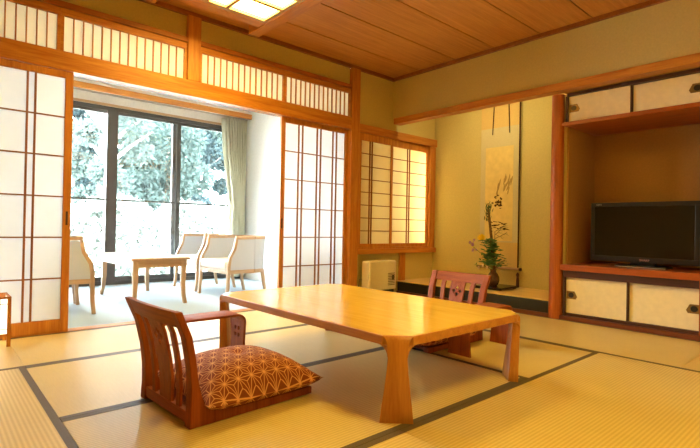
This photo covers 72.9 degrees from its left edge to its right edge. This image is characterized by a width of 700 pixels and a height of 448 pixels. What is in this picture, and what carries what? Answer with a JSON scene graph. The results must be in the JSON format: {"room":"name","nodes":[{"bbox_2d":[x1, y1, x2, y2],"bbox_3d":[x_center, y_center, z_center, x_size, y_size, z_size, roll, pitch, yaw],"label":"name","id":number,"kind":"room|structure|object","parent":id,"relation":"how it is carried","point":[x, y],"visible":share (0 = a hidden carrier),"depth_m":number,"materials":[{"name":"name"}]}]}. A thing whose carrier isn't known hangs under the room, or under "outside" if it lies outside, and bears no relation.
{"room":"traditional dwelling","nodes":[
{"label":"traditional dwelling","id":0,"kind":"room"},
{"bbox_2d":[73,87,241,276],"bbox_3d":[-3.545,-0.476,5.901,4.760,2.610,0.170,1,-1,-42],"label":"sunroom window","id":1,"kind":"structure","parent":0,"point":[79,94],"depth_m":6.45,"materials":[{"name":"beige fabric"}]},
{"bbox_2d":[73,97,220,124],"bbox_3d":[-3.482,-1.551,5.816,4.700,0.030,0.025,1,-1,-42],"label":"strip","id":2,"kind":"object","parent":1,"relation":"attached to","point":[75,99],"depth_m":6.41,"materials":[{"name":"brown wood"}]},
{"bbox_2d":[69,100,230,286],"bbox_3d":[-3.136,-0.367,6.206,3.620,2.319,0.100,1,-1,-42],"label":"window frame","id":3,"kind":"structure","parent":1,"relation":"attached to","point":[112,115],"depth_m":6.26,"materials":[{"name":"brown metal"}]},
{"bbox_2d":[74,76,250,114],"bbox_3d":[-2.596,-1.755,4.980,5.100,0.112,2.790,1,-1,-42],"label":"ceiling","id":4,"kind":"structure","parent":0,"point":[76,78],"depth_m":6.28,"materials":[{"name":"white paint"}]},
{"bbox_2d":[73,80,251,119],"bbox_3d":[-3.276,-1.670,5.634,4.760,0.073,0.030,1,-1,-42],"label":"pelmet","id":5,"kind":"structure","parent":4,"relation":"attached to","point":[79,84],"depth_m":6.27,"materials":[{"name":"brown wood"}]},
{"bbox_2d":[68,277,276,327],"bbox_3d":[-2.645,0.841,4.962,5.100,0.096,2.786,1,-1,-42],"label":"floor","id":6,"kind":"structure","parent":0,"point":[111,306],"depth_m":5.07,"materials":[{"name":"grey carpet"}]},
{"bbox_2d":[72,285,74,303],"bbox_3d":[-3.133,0.440,4.741,0.600,0.693,0.636,1,-1,-42],"label":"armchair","id":7,"kind":"object","parent":6,"relation":"on","point":[72,285],"visible":0.02,"depth_m":4.68,"materials":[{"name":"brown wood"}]},
{"bbox_2d":[69,236,95,313],"bbox_3d":[-2.673,0.445,4.227,0.600,0.693,0.636,1,-1,-42],"label":"armchair","id":8,"kind":"object","parent":6,"relation":"on","point":[81,268],"visible":0.28,"depth_m":4.11,"materials":[{"name":"beige fabric"}]},
{"bbox_2d":[98,251,189,302],"bbox_3d":[-2.236,0.563,5.082,0.570,0.468,1.170,1,-1,-42],"label":"coffee table","id":9,"kind":"object","parent":6,"relation":"on","point":[134,260],"visible":0.91,"depth_m":4.82,"materials":[{"name":"brown wood"}]},
{"bbox_2d":[173,233,235,291],"bbox_3d":[-1.861,0.474,6.133,0.600,0.693,0.636,1,-1,-44],"label":"armchair","id":10,"kind":"object","parent":6,"relation":"on","point":[192,245],"visible":0.47,"depth_m":6.17,"materials":[{"name":"beige fabric"}]},
{"bbox_2d":[178,254,196,264],"bbox_3d":[-1.892,0.451,6.103,0.490,0.102,0.560,1,-1,-44],"label":"seat cushion","id":11,"kind":"object","parent":10,"relation":"on","point":[193,257],"depth_m":5.84,"materials":[{"name":"beige fabric"}]},
{"bbox_2d":[197,235,265,292],"bbox_3d":[-1.355,0.480,5.566,0.636,0.693,0.600,1,-1,44],"label":"armchair","id":12,"kind":"object","parent":6,"relation":"on","point":[223,254],"visible":0.97,"depth_m":5.41,"materials":[{"name":"beige fabric"}]},
{"bbox_2d":[201,257,227,269],"bbox_3d":[-1.385,0.456,5.535,0.560,0.102,0.490,1,-1,44],"label":"seat cushion","id":13,"kind":"object","parent":12,"relation":"on","point":[207,263],"depth_m":5.38,"materials":[{"name":"beige fabric"}]},
{"bbox_2d":[61,0,434,291],"bbox_3d":[-1.334,-0.495,4.208,6.800,2.705,0.060,1,-1,-42],"label":"wall","id":14,"kind":"structure","parent":0,"point":[137,11],"depth_m":4.98,"materials":[{"name":"paint"}]},
{"bbox_2d":[1,308,253,338],"bbox_3d":[-1.417,0.834,4.121,3.650,0.063,0.101,1,-1,-42],"label":"sill","id":15,"kind":"structure","parent":14,"relation":"attached to","point":[246,309],"depth_m":3.65,"materials":[{"name":"brown wood"}]},
{"bbox_2d":[0,58,73,338],"bbox_3d":[-2.398,-0.174,3.193,0.903,1.899,0.031,1,-1,-42],"label":"screen","id":16,"kind":"object","parent":15,"relation":"on","point":[36,102],"visible":1,"depth_m":3.35,"materials":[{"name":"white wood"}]},
{"bbox_2d":[277,117,347,287],"bbox_3d":[-0.376,-0.122,5.055,0.899,1.899,0.031,1,-1,-42],"label":"screen","id":17,"kind":"object","parent":15,"relation":"on","point":[313,158],"visible":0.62,"depth_m":5.03,"materials":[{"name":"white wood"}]},
{"bbox_2d":[0,37,351,129],"bbox_3d":[-1.890,-1.179,3.676,5.035,0.136,0.107,1,-1,-42],"label":"lintel","id":18,"kind":"object","parent":14,"relation":"attached to","point":[81,66],"visible":0.81,"depth_m":3.89,"materials":[{"name":"brown wood"}]},
{"bbox_2d":[0,0,60,49],"bbox_3d":[-2.446,-1.423,3.152,0.900,0.320,0.030,1,-1,-42],"label":"screen","id":19,"kind":"object","parent":18,"relation":"on","point":[34,22],"visible":0.84,"depth_m":3.34,"materials":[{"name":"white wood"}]},
{"bbox_2d":[60,7,186,78],"bbox_3d":[-1.760,-1.405,3.765,0.940,0.320,0.030,1,-1,-42],"label":"screen","id":20,"kind":"object","parent":18,"relation":"on","point":[82,34],"visible":0.88,"depth_m":3.73,"materials":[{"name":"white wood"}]},
{"bbox_2d":[186,15,201,81],"bbox_3d":[-1.379,-1.514,4.133,0.115,0.559,0.118,1,-1,-42],"label":"post","id":21,"kind":"object","parent":18,"relation":"on","point":[194,24],"visible":0.65,"depth_m":4.08,"materials":[{"name":"brown wood"}]},
{"bbox_2d":[200,47,284,101],"bbox_3d":[-0.991,-1.386,4.453,0.893,0.320,0.030,1,-1,-42],"label":"screen","id":22,"kind":"object","parent":18,"relation":"on","point":[219,69],"visible":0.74,"depth_m":4.43,"materials":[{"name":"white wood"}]},
{"bbox_2d":[285,70,350,116],"bbox_3d":[-0.330,-1.369,5.044,0.882,0.320,0.030,1,-1,-42],"label":"screen","id":23,"kind":"object","parent":18,"relation":"on","point":[302,90],"visible":0.83,"depth_m":5.03,"materials":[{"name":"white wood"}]},
{"bbox_2d":[37,0,351,88],"bbox_3d":[-1.884,-1.591,3.680,5.035,0.043,0.104,1,-1,-42],"label":"rail","id":24,"kind":"object","parent":14,"relation":"attached to","point":[59,3],"visible":0.66,"depth_m":3.99,"materials":[{"name":"brown wood"}]},
{"bbox_2d":[346,67,360,285],"bbox_3d":[0.016,-0.458,5.388,0.125,2.599,0.120,1,-1,-42],"label":"post","id":25,"kind":"object","parent":14,"relation":"attached to","point":[355,74],"visible":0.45,"depth_m":5.33,"materials":[{"name":"brown wood"}]},
{"bbox_2d":[358,247,435,253],"bbox_3d":[0.583,0.329,5.882,1.410,0.059,0.110,1,-1,-42],"label":"sill","id":26,"kind":"structure","parent":14,"relation":"attached to","point":[433,249],"depth_m":5.78,"materials":[{"name":"brown wood"}]},
{"bbox_2d":[358,124,436,248],"bbox_3d":[0.595,-0.416,5.894,1.415,1.432,0.098,1,-1,-42],"label":"window","id":27,"kind":"structure","parent":14,"relation":"in","point":[396,205],"depth_m":5.88,"materials":[{"name":"beige paper"}]},
{"bbox_2d":[398,253,404,279],"bbox_3d":[0.644,0.608,5.933,0.100,0.495,0.038,1,-1,-42],"label":"post","id":28,"kind":"object","parent":14,"relation":"attached to","point":[401,258],"visible":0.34,"depth_m":5.91,"materials":[{"name":"brown wood"}]},
{"bbox_2d":[239,112,279,283],"bbox_3d":[-0.808,-0.420,6.590,0.240,2.610,2.790,1,-1,-42],"label":"wall","id":29,"kind":"structure","parent":0,"point":[263,131],"depth_m":6.91,"materials":[{"name":"white paint"}]},
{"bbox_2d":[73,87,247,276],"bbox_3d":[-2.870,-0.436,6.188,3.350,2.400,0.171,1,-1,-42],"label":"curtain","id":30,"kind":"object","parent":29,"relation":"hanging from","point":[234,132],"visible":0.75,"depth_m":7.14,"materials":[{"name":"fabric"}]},
{"bbox_2d":[158,0,648,77],"bbox_3d":[0.155,-1.843,1.905,5.900,0.050,5.460,1,-1,-42],"label":"ceiling","id":31,"kind":"structure","parent":0,"point":[391,38],"depth_m":4.28,"materials":[{"name":"brown wood"}]},
{"bbox_2d":[145,0,325,36],"bbox_3d":[-0.789,-1.754,3.386,1.130,0.139,1.345,1,-1,-42],"label":"ceiling light","id":32,"kind":"object","parent":31,"relation":"attached to","point":[262,16],"visible":1,"depth_m":3.75,"materials":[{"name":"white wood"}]},
{"bbox_2d":[215,0,292,17],"bbox_3d":[-0.752,-1.719,3.420,0.810,0.008,0.785,1,-1,-42],"label":"diffuser","id":33,"kind":"object","parent":32,"relation":"attached to","point":[253,8],"depth_m":3.72,"materials":[{"name":"white paper"}]},
{"bbox_2d":[396,277,548,300],"bbox_3d":[1.477,0.718,5.398,0.718,0.008,1.928,1,-1,-42],"label":"floor","id":34,"kind":"structure","parent":0,"point":[537,294],"depth_m":5.07,"materials":[{"name":"beige wood"}]},
{"bbox_2d":[475,284,518,290],"bbox_3d":[1.619,0.700,5.268,0.380,0.030,0.350,1,-1,-42],"label":"board","id":35,"kind":"object","parent":34,"relation":"on","point":[499,287],"visible":0.7,"depth_m":5.18,"materials":[{"name":"black paint"}]},
{"bbox_2d":[488,269,499,285],"bbox_3d":[1.589,0.592,5.260,0.140,0.182,0.140,1,-1,-42],"label":"vase","id":36,"kind":"object","parent":35,"relation":"on","point":[494,281],"visible":0.88,"depth_m":5.21,"materials":[{"name":"brown ceramic"}]},
{"bbox_2d":[469,239,491,267],"bbox_3d":[1.472,0.344,5.348,0.300,0.356,0.041,1,-1,41],"label":"flower","id":37,"kind":"object","parent":36,"relation":"in","point":[472,244],"visible":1,"depth_m":5.40,"materials":[{"name":"purple plant"}]},
{"bbox_2d":[477,234,492,268],"bbox_3d":[1.508,0.320,5.306,0.094,0.424,0.186,1,-1,-42],"label":"chrysanthemum","id":38,"kind":"object","parent":36,"relation":"in","point":[480,237],"visible":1,"depth_m":5.32,"materials":[{"name":"yellow plant"}]},
{"bbox_2d":[484,201,494,268],"bbox_3d":[1.562,0.132,5.286,0.138,0.804,0.070,1,0,19],"label":"stalk","id":39,"kind":"object","parent":36,"relation":"in","point":[488,209],"visible":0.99,"depth_m":5.28,"materials":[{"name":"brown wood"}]},
{"bbox_2d":[478,238,503,266],"bbox_3d":[1.566,0.342,5.258,0.198,0.381,0.311,1,-1,-42],"label":"leafy branch","id":40,"kind":"object","parent":36,"relation":"in","point":[493,246],"visible":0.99,"depth_m":5.24,"materials":[{"name":"green plant"}]},
{"bbox_2d":[476,258,506,268],"bbox_3d":[1.580,0.437,5.279,0.143,0.157,0.441,1,-1,-42],"label":"low spray","id":41,"kind":"object","parent":36,"relation":"in","point":[479,258],"visible":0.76,"depth_m":5.22,"materials":[{"name":"green plant"}]},
{"bbox_2d":[494,226,507,258],"bbox_3d":[1.654,0.268,5.166,0.053,0.511,0.212,1,0,-27],"label":"pine sprig","id":42,"kind":"object","parent":36,"relation":"in","point":[502,226],"visible":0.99,"depth_m":5.19,"materials":[{"name":"plant"}]},
{"bbox_2d":[432,95,552,289],"bbox_3d":[1.841,-0.373,5.621,0.080,2.600,2.065,1,-1,-42],"label":"wall","id":43,"kind":"structure","parent":0,"point":[458,136],"depth_m":5.86,"materials":[{"name":"paint"}]},
{"bbox_2d":[477,102,521,285],"bbox_3d":[1.760,-0.420,5.596,0.053,2.279,0.575,1,-1,-42],"label":"scroll","id":44,"kind":"object","parent":43,"relation":"attached to","point":[501,125],"visible":0.82,"depth_m":5.58,"materials":[{"name":"paper"}]},
{"bbox_2d":[484,145,513,240],"bbox_3d":[1.761,-0.357,5.611,0.001,1.115,0.365,1,-1,-42],"label":"painting","id":45,"kind":"object","parent":44,"relation":"attached to","point":[498,159],"depth_m":5.60},
{"bbox_2d":[393,0,699,119],"bbox_3d":[2.334,-0.429,3.892,0.150,2.705,5.300,1,-1,-42],"label":"wall","id":46,"kind":"structure","parent":0,"point":[670,29],"depth_m":4.27,"materials":[{"name":"paint"}]},
{"bbox_2d":[138,0,669,81],"bbox_3d":[0.159,-1.800,1.937,5.750,0.036,5.300,1,-1,-42],"label":"trim","id":47,"kind":"structure","parent":46,"relation":"attached to","point":[649,3],"depth_m":4.45,"materials":[{"name":"brown wood"}]},
{"bbox_2d":[394,52,699,125],"bbox_3d":[2.323,-1.229,3.843,0.113,0.070,5.252,1,-1,-42],"label":"lintel","id":48,"kind":"object","parent":46,"relation":"attached to","point":[692,60],"visible":1,"depth_m":4.22,"materials":[{"name":"brown wood"}]},
{"bbox_2d":[396,290,699,340],"bbox_3d":[1.633,0.875,4.711,0.075,0.084,3.106,1,-1,-42],"label":"baseboard","id":49,"kind":"structure","parent":46,"relation":"attached to","point":[563,317],"depth_m":4.03,"materials":[{"name":"brown wood"}]},
{"bbox_2d":[397,281,547,312],"bbox_3d":[1.237,0.772,5.165,0.045,0.113,1.900,1,-1,-42],"label":"step","id":50,"kind":"structure","parent":49,"relation":"on","point":[514,302],"depth_m":4.86,"materials":[{"name":"black paint"}]},
{"bbox_2d":[548,94,564,318],"bbox_3d":[1.924,-0.163,4.408,0.122,2.064,0.122,1,-1,-42],"label":"post","id":51,"kind":"object","parent":49,"relation":"on","point":[558,101],"visible":0.96,"depth_m":4.36,"materials":[{"name":"brown wood"}]},
{"bbox_2d":[562,93,594,313],"bbox_3d":[2.223,-0.373,4.631,0.670,2.600,0.111,1,-1,-42],"label":"wall","id":52,"kind":"structure","parent":0,"point":[580,145],"depth_m":4.51,"materials":[{"name":"brown paint"}]},
{"bbox_2d":[560,262,699,335],"bbox_3d":[2.526,0.609,4.150,0.680,0.467,1.082,1,-1,-42],"label":"base cabinet","id":53,"kind":"object","parent":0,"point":[602,291],"visible":0.99,"depth_m":3.93,"materials":[{"name":"paper"}]},
{"bbox_2d":[590,201,699,269],"bbox_3d":[2.525,0.094,4.076,0.202,0.561,0.823,1,-1,-42],"label":"television","id":54,"kind":"object","parent":53,"relation":"on","point":[641,234],"visible":1,"depth_m":4.01,"materials":[{"name":"black plastic"}]},
{"bbox_2d":[565,66,699,93],"bbox_3d":[2.647,-1.213,4.188,0.820,0.052,1.135,1,-1,-42],"label":"trim","id":55,"kind":"structure","parent":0,"point":[698,66],"depth_m":3.92,"materials":[{"name":"brown wood"}]},
{"bbox_2d":[593,123,699,330],"bbox_3d":[2.878,-0.121,4.401,0.150,2.116,1.130,1,-1,-42],"label":"wall","id":56,"kind":"structure","parent":0,"point":[661,164],"depth_m":4.40,"materials":[{"name":"brown paint"}]},
{"bbox_2d":[562,68,699,135],"bbox_3d":[2.557,-1.034,4.163,0.680,0.302,1.083,1,-1,-42],"label":"upper cabinet","id":57,"kind":"object","parent":56,"relation":"attached to","point":[671,99],"visible":1,"depth_m":3.99,"materials":[{"name":"paper"}]},
{"bbox_3d":[0.126,0.915,1.904,5.960,0.085,5.460,1,-1,-42],"label":"floor","id":58,"kind":"structure","parent":0,"visible":0},
{"bbox_2d":[0,339,24,370],"bbox_3d":[-2.780,0.793,2.277,1.918,0.055,0.828,1,-1,-42],"label":"mat","id":59,"kind":"object","parent":58,"relation":"on","point":[9,359],"visible":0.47,"depth_m":2.76,"materials":[{"name":"fabric"}]},
{"bbox_2d":[0,292,11,346],"bbox_3d":[-2.344,0.589,3.030,0.265,0.382,0.235,1,-1,-42],"label":"lantern","id":60,"kind":"object","parent":59,"relation":"on","point":[5,298],"visible":1,"depth_m":3.02,"materials":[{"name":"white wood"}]},
{"bbox_2d":[0,367,78,447],"bbox_3d":[-1.511,0.812,1.607,0.918,0.055,1.858,1,-1,-42],"label":"mat","id":61,"kind":"object","parent":58,"relation":"on","point":[27,419],"visible":1,"depth_m":1.94,"materials":[{"name":"fabric"}]},
{"bbox_2d":[11,310,305,367],"bbox_3d":[-1.315,0.831,3.587,2.008,0.055,0.828,1,-1,-42],"label":"mat","id":62,"kind":"object","parent":58,"relation":"on","point":[34,350],"visible":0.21,"depth_m":3.26,"materials":[{"name":"wicker"}]},
{"bbox_2d":[26,324,383,419],"bbox_3d":[-0.732,0.836,2.934,2.008,0.055,0.918,1,-1,-42],"label":"mat","id":63,"kind":"object","parent":58,"relation":"on","point":[76,387],"visible":0.33,"depth_m":2.63,"materials":[{"name":"fabric"}]},
{"bbox_2d":[150,310,245,370],"bbox_3d":[-0.857,0.662,2.674,0.510,0.285,0.170,1,-1,-42],"label":"armrest","id":64,"kind":"object","parent":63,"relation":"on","point":[238,321],"visible":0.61,"depth_m":2.78,"materials":[{"name":"brown wood"}]},
{"bbox_2d":[61,348,524,447],"bbox_3d":[-0.112,0.843,2.241,2.008,0.055,0.938,1,-1,-42],"label":"mat","id":65,"kind":"object","parent":58,"relation":"on","point":[342,409],"visible":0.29,"depth_m":2.00,"materials":[{"name":"fabric"}]},
{"bbox_2d":[125,296,311,429],"bbox_3d":[-0.602,0.572,2.208,0.703,0.467,0.527,1,-1,-45],"label":"chair","id":66,"kind":"object","parent":65,"relation":"on","point":[190,408],"visible":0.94,"depth_m":1.98,"materials":[{"name":"brown wood"}]},
{"bbox_2d":[158,345,322,409],"bbox_3d":[-0.534,0.687,2.251,0.584,0.168,0.584,1,-1,-44],"label":"floor cushion","id":67,"kind":"object","parent":66,"relation":"on","point":[230,376],"visible":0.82,"depth_m":2.09,"materials":[{"name":"orange fabric"}]},
{"bbox_2d":[219,284,519,423],"bbox_3d":[0.036,0.643,2.827,1.040,0.358,1.625,1,-1,-42],"label":"table","id":68,"kind":"object","parent":65,"relation":"on","point":[398,322],"visible":0.97,"depth_m":2.47,"materials":[{"name":"brown wood"}]},
{"bbox_2d":[355,430,438,447],"bbox_3d":[-0.205,0.831,0.897,1.918,0.055,0.938,1,-1,-42],"label":"mat","id":69,"kind":"object","parent":58,"relation":"on","point":[399,438],"visible":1,"depth_m":1.77,"materials":[{"name":"fabric"}]},
{"bbox_2d":[412,330,592,378],"bbox_3d":[0.673,0.867,3.560,0.918,0.055,1.858,1,-1,-42],"label":"mat","id":70,"kind":"object","parent":58,"relation":"on","point":[536,357],"visible":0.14,"depth_m":3.05,"materials":[{"name":"wicker"}]},
{"bbox_2d":[414,270,490,352],"bbox_3d":[0.610,0.604,3.460,0.703,0.467,0.527,1,-1,-42],"label":"chair","id":71,"kind":"object","parent":70,"relation":"on","point":[459,279],"visible":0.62,"depth_m":3.61,"materials":[{"name":"brown wood"}]},
{"bbox_2d":[418,331,476,345],"bbox_3d":[0.483,0.715,3.341,0.584,0.168,0.584,1,-1,-42],"label":"floor cushion","id":72,"kind":"object","parent":71,"relation":"on","point":[440,341],"visible":0.06,"depth_m":3.04,"materials":[{"name":"orange fabric"}]},
{"bbox_2d":[448,302,512,357],"bbox_3d":[0.886,0.698,3.192,0.510,0.285,0.170,1,-1,-42],"label":"armrest","id":73,"kind":"object","parent":70,"relation":"on","point":[460,344],"visible":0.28,"depth_m":3.08,"materials":[{"name":"brown wood"}]},
{"bbox_2d":[400,352,699,447],"bbox_3d":[1.230,0.867,2.179,1.928,0.055,0.938,1,-1,-42],"label":"mat","id":74,"kind":"object","parent":58,"relation":"on","point":[594,399],"visible":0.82,"depth_m":2.11,"materials":[{"name":"fabric"}]},
{"bbox_2d":[483,312,699,368],"bbox_3d":[1.686,0.888,3.848,0.973,0.055,1.898,1,-1,-42],"label":"mat","id":75,"kind":"object","parent":58,"relation":"on","point":[668,351],"visible":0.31,"depth_m":3.51,"materials":[{"name":"wicker"}]},
{"bbox_2d":[680,356,699,372],"bbox_3d":[2.952,0.901,2.431,0.973,0.055,1.898,1,-1,-42],"label":"mat","id":76,"kind":"object","parent":58,"relation":"on","point":[694,365],"visible":0.43,"depth_m":2.88,"materials":[{"name":"wicker"}]},
{"bbox_3d":[0.630,0.878,5.030,0.973,0.055,1.268,1,-1,-42],"label":"mat","id":77,"kind":"object","parent":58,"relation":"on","visible":0},
{"bbox_2d":[358,260,395,291],"bbox_3d":[0.330,0.635,5.470,0.495,0.425,0.170,1,-1,-42],"label":"heater","id":78,"kind":"object","parent":77,"relation":"on","point":[376,274],"visible":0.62,"depth_m":5.40,"materials":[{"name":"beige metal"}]},
{"bbox_2d":[388,273,394,284],"bbox_3d":[0.483,0.641,5.531,0.115,0.141,0.002,1,-1,-42],"label":"grille","id":79,"kind":"object","parent":78,"relation":"attached to","point":[391,276],"depth_m":5.53,"materials":[{"name":"beige plastic"}]},
{"label":"outside","id":80,"kind":"structure","parent":0,"visible":0},
{"bbox_2d":[95,245,204,275],"bbox_3d":[-24.865,1.038,42.800,100.000,0.150,83.050,1,-1,-42],"label":"garden","id":81,"kind":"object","parent":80,"point":[188,269],"depth_m":11.35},
{"bbox_2d":[71,108,98,208],"bbox_3d":[-13.263,-5.074,23.144,5.973,12.213,6.145,1,0,27],"label":"tree","id":82,"kind":"object","parent":81,"relation":"on","point":[78,113],"visible":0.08,"depth_m":23.15,"materials":[{"name":"green plant"}]},
{"bbox_2d":[71,110,156,233],"bbox_3d":[-7.221,-2.844,13.615,3.187,7.839,3.843,1,0,-23],"label":"tree","id":83,"kind":"object","parent":81,"relation":"on","point":[86,132],"visible":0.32,"depth_m":13.78,"materials":[{"name":"green plant"}]},
{"bbox_2d":[70,192,179,276],"bbox_3d":[-5.286,0.210,10.556,2.899,1.906,2.930,1,-1,-42],"label":"bush","id":84,"kind":"object","parent":81,"relation":"on","point":[86,221],"visible":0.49,"depth_m":9.90,"materials":[{"name":"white plant"}]},
{"bbox_2d":[82,112,186,174],"bbox_3d":[-14.373,-6.525,32.296,8.596,15.210,9.393,1,-1,-42],"label":"tree","id":85,"kind":"object","parent":81,"relation":"on","point":[122,158],"visible":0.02,"depth_m":30.09,"materials":[{"name":"green plant"}]},
{"bbox_2d":[90,112,221,222],"bbox_3d":[-7.875,-5.032,20.170,6.305,12.283,5.301,1,0,27],"label":"tree","id":86,"kind":"object","parent":81,"relation":"on","point":[152,180],"visible":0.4,"depth_m":19.07,"materials":[{"name":"green plant"}]},
{"bbox_2d":[136,198,227,247],"bbox_3d":[-4.702,0.209,13.661,3.006,1.977,3.012,1,-1,-42],"label":"bush","id":87,"kind":"object","parent":81,"relation":"on","point":[200,221],"visible":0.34,"depth_m":13.09,"materials":[{"name":"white plant"}]},
{"bbox_2d":[154,124,227,216],"bbox_3d":[-8.827,-4.162,27.485,5.656,10.621,4.600,1,-1,-42],"label":"tree","id":88,"kind":"object","parent":81,"relation":"on","point":[213,157],"visible":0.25,"depth_m":26.95,"materials":[{"name":"green plant"}]},
{"bbox_2d":[195,199,228,232],"bbox_3d":[-4.472,0.132,17.884,3.430,2.215,3.436,1,-1,-42],"label":"bush","id":89,"kind":"object","parent":81,"relation":"on","point":[223,212],"visible":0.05,"depth_m":17.29,"materials":[{"name":"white plant"}]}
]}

